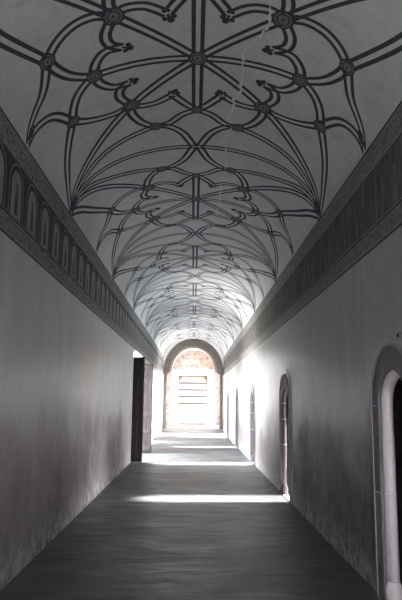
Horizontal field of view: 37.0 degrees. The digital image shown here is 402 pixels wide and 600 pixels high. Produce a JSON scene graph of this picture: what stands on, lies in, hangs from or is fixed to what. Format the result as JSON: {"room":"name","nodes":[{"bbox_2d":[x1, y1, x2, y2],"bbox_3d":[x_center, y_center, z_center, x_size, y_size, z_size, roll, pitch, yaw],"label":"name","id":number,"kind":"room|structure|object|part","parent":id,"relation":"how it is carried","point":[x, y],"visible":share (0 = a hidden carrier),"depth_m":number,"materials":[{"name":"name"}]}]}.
{"room":"vaulted monastery corridor","nodes":[
{"label":"vaulted monastery corridor","id":0,"kind":"room"},
{"bbox_2d":[0,107,163,590],"bbox_3d":[-2.232,2.020,14.437,0.909,3.960,35.200,1,-10,-1],"label":"wall","id":1,"kind":"structure","parent":0,"point":[70,338],"depth_m":6.73,"materials":[{"name":"paint"}]},
{"bbox_2d":[130,357,144,461],"bbox_3d":[-2.155,2.873,15.870,1.260,2.736,0.143,1,-10,-1],"label":"door leaf","id":2,"kind":"structure","parent":1,"relation":"in","point":[139,362],"depth_m":15.85,"materials":[{"name":"brown wood"}]},
{"bbox_3d":[-2.133,3.575,15.715,1.140,0.110,0.035,1,-10,-1],"label":"rail","id":3,"kind":"part","parent":2,"relation":"part of","materials":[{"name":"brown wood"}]},
{"bbox_3d":[-2.139,4.088,15.629,1.140,0.110,0.035,1,-10,-1],"label":"rail","id":4,"kind":"part","parent":2,"relation":"part of","materials":[{"name":"brown wood"}]},
{"bbox_3d":[-2.120,2.550,15.888,1.140,0.110,0.035,1,-10,-1],"label":"rail","id":5,"kind":"part","parent":2,"relation":"part of","materials":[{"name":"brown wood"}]},
{"bbox_3d":[-2.127,3.062,15.802,1.140,0.110,0.035,1,-10,-1],"label":"rail","id":6,"kind":"part","parent":2,"relation":"part of","materials":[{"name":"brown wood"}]},
{"bbox_3d":[-2.114,2.037,15.975,1.140,0.110,0.035,1,-10,-1],"label":"rail","id":7,"kind":"part","parent":2,"relation":"part of","materials":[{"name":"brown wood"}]},
{"bbox_3d":[-2.109,1.623,16.044,1.140,0.110,0.035,1,-10,-1],"label":"rail","id":8,"kind":"part","parent":2,"relation":"part of","materials":[{"name":"brown wood"}]},
{"bbox_2d":[136,363,152,452],"bbox_3d":[-2.166,3.335,18.611,1.310,2.736,0.143,1,-10,-1],"label":"door leaf","id":9,"kind":"structure","parent":1,"relation":"in","point":[148,376],"depth_m":18.58,"materials":[{"name":"grey wood"}]},
{"bbox_3d":[-2.151,4.550,18.370,1.190,0.110,0.035,1,-10,-1],"label":"rail","id":10,"kind":"part","parent":9,"relation":"part of","materials":[{"name":"grey wood"}]},
{"bbox_3d":[-2.138,3.524,18.543,1.190,0.110,0.035,1,-10,-1],"label":"rail","id":11,"kind":"part","parent":9,"relation":"part of","materials":[{"name":"grey wood"}]},
{"bbox_2d":[0,432,379,599],"bbox_3d":[-0.210,4.037,13.982,5.000,0.120,35.520,1,-10,-1],"label":"floor","id":12,"kind":"structure","parent":0,"point":[195,519],"depth_m":6.89,"materials":[{"name":"stone"}]},
{"bbox_2d":[162,424,222,431],"bbox_3d":[-0.484,7.434,34.643,8.200,0.280,6.400,1,-10,-1],"label":"floor","id":13,"kind":"structure","parent":0,"point":[169,428],"depth_m":31.71,"materials":[{"name":"white stone"}]},
{"bbox_2d":[169,415,176,424],"bbox_3d":[-1.740,7.370,36.833,0.480,0.543,0.430,1,-10,-1],"label":"stone block","id":14,"kind":"object","parent":13,"relation":"on","point":[172,419],"visible":1,"depth_m":36.63,"materials":[{"name":"white stone"}]},
{"bbox_2d":[162,339,222,428],"bbox_3d":[-0.416,4.474,32.212,3.260,4.750,0.620,1,-10,-1],"label":"archway","id":15,"kind":"object","parent":13,"relation":"on","point":[181,346],"visible":0.98,"depth_m":32.15,"materials":[{"name":"grey stone"}]},
{"bbox_2d":[209,419,215,424],"bbox_3d":[0.704,7.498,36.844,0.442,0.354,0.430,1,-10,-1],"label":"stone block","id":16,"kind":"object","parent":13,"relation":"on","point":[211,421],"visible":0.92,"depth_m":36.63,"materials":[{"name":"white stone"}]},
{"bbox_2d":[162,339,222,423],"bbox_3d":[-0.412,4.261,32.090,5.000,5.450,0.290,1,-10,-1],"label":"wall","id":17,"kind":"structure","parent":0,"point":[170,347],"depth_m":32.20,"materials":[{"name":"paint"}]},
{"bbox_2d":[163,350,222,424],"bbox_3d":[-0.487,5.169,37.813,6.400,5.240,0.500,1,-10,-1],"label":"wall","id":18,"kind":"structure","parent":0,"point":[193,360],"depth_m":37.73,"materials":[{"name":"paint"}]},
{"bbox_2d":[169,371,172,413],"bbox_3d":[-1.866,5.771,37.430,0.158,2.653,0.040,1,-10,-1],"label":"trim","id":19,"kind":"structure","parent":18,"relation":"attached to","point":[171,372],"depth_m":37.43,"materials":[{"name":"paint"}]},
{"bbox_2d":[179,423,204,424],"bbox_3d":[-0.536,7.636,37.032,1.600,0.113,0.100,1,-10,-1],"label":"trim","id":20,"kind":"structure","parent":18,"relation":"attached to","point":[179,423],"depth_m":36.98,"materials":[{"name":"white paint"}]},
{"bbox_2d":[178,375,206,410],"bbox_3d":[-0.516,5.818,37.552,1.800,2.167,0.120,1,-10,-1],"label":"window","id":21,"kind":"structure","parent":18,"relation":"in","point":[180,376],"depth_m":37.50,"materials":[{"name":"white wood"}]},
{"bbox_2d":[172,369,214,424],"bbox_3d":[-0.488,6.036,37.379,2.663,3.385,0.110,1,-10,-1],"label":"trim","id":22,"kind":"structure","parent":18,"relation":"attached to","point":[183,416],"depth_m":37.31,"materials":[{"name":"paint"}]},
{"bbox_2d":[172,348,214,370],"bbox_3d":[-0.437,3.308,37.313,3.800,2.200,1.095,1,-10,-1],"label":"trim","id":23,"kind":"structure","parent":18,"relation":"attached to","point":[190,349],"depth_m":37.20,"materials":[{"name":"paint"}]},
{"bbox_2d":[214,372,215,418],"bbox_3d":[0.881,6.115,37.409,0.139,3.272,0.040,1,-10,-1],"label":"trim","id":24,"kind":"structure","parent":18,"relation":"attached to","point":[214,372],"depth_m":37.41,"materials":[{"name":"paint"}]},
{"bbox_2d":[0,0,401,356],"bbox_3d":[-0.155,-0.569,14.900,5.100,1.431,35.231,1,-10,-1],"label":"ceiling","id":25,"kind":"structure","parent":0,"point":[195,146],"depth_m":6.56,"materials":[{"name":"paint"}]},
{"bbox_2d":[223,100,401,590],"bbox_3d":[1.859,2.077,14.482,0.908,3.960,35.200,1,-10,-1],"label":"wall","id":26,"kind":"structure","parent":0,"point":[324,320],"depth_m":6.80,"materials":[{"name":"paint"}]},
{"bbox_2d":[227,389,228,437],"bbox_3d":[1.662,5.117,27.151,0.938,2.170,1.320,1,-10,-1],"label":"door","id":27,"kind":"structure","parent":26,"relation":"in","point":[228,389],"depth_m":26.97,"materials":[{"name":"paint"}]},
{"bbox_3d":[1.221,5.156,27.139,0.058,2.080,1.080,1,-10,-1],"label":"rim moulding","id":28,"kind":"part","parent":27,"relation":"part of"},
{"bbox_2d":[235,386,238,448],"bbox_3d":[1.737,4.171,21.531,0.938,2.170,1.320,1,-10,-1],"label":"door","id":29,"kind":"structure","parent":26,"relation":"in","point":[237,391],"depth_m":21.32,"materials":[{"name":"paint"}]},
{"bbox_2d":[250,380,255,465],"bbox_3d":[1.812,3.225,15.911,0.938,2.170,1.320,1,-10,-1],"label":"door","id":30,"kind":"structure","parent":26,"relation":"in","point":[252,388],"depth_m":16.17,"materials":[{"name":"paint"}]},
{"bbox_2d":[279,369,292,504],"bbox_3d":[1.886,2.279,10.290,0.938,2.170,1.320,1,-10,-1],"label":"door","id":31,"kind":"structure","parent":26,"relation":"in","point":[285,397],"depth_m":10.55,"materials":[{"name":"paint"}]},
{"bbox_2d":[369,331,401,599],"bbox_3d":[1.716,1.330,4.667,0.448,2.170,1.320,1,-10,-1],"label":"door","id":32,"kind":"structure","parent":26,"relation":"in","point":[385,394],"depth_m":4.99,"materials":[{"name":"paint"}]},
{"bbox_3d":[-0.352,6.035,24.333,120.000,0.375,130.000,1,-10,-1],"label":"ground","id":33,"kind":"structure","parent":0,"visible":0},
{"bbox_2d":[179,377,206,409],"bbox_3d":[-0.519,6.107,39.531,7.000,4.520,3.200,1,-10,-1],"label":"wall","id":34,"kind":"structure","parent":33,"relation":"on","point":[195,389],"depth_m":40.81,"materials":[{"name":"paint"}]}
]}

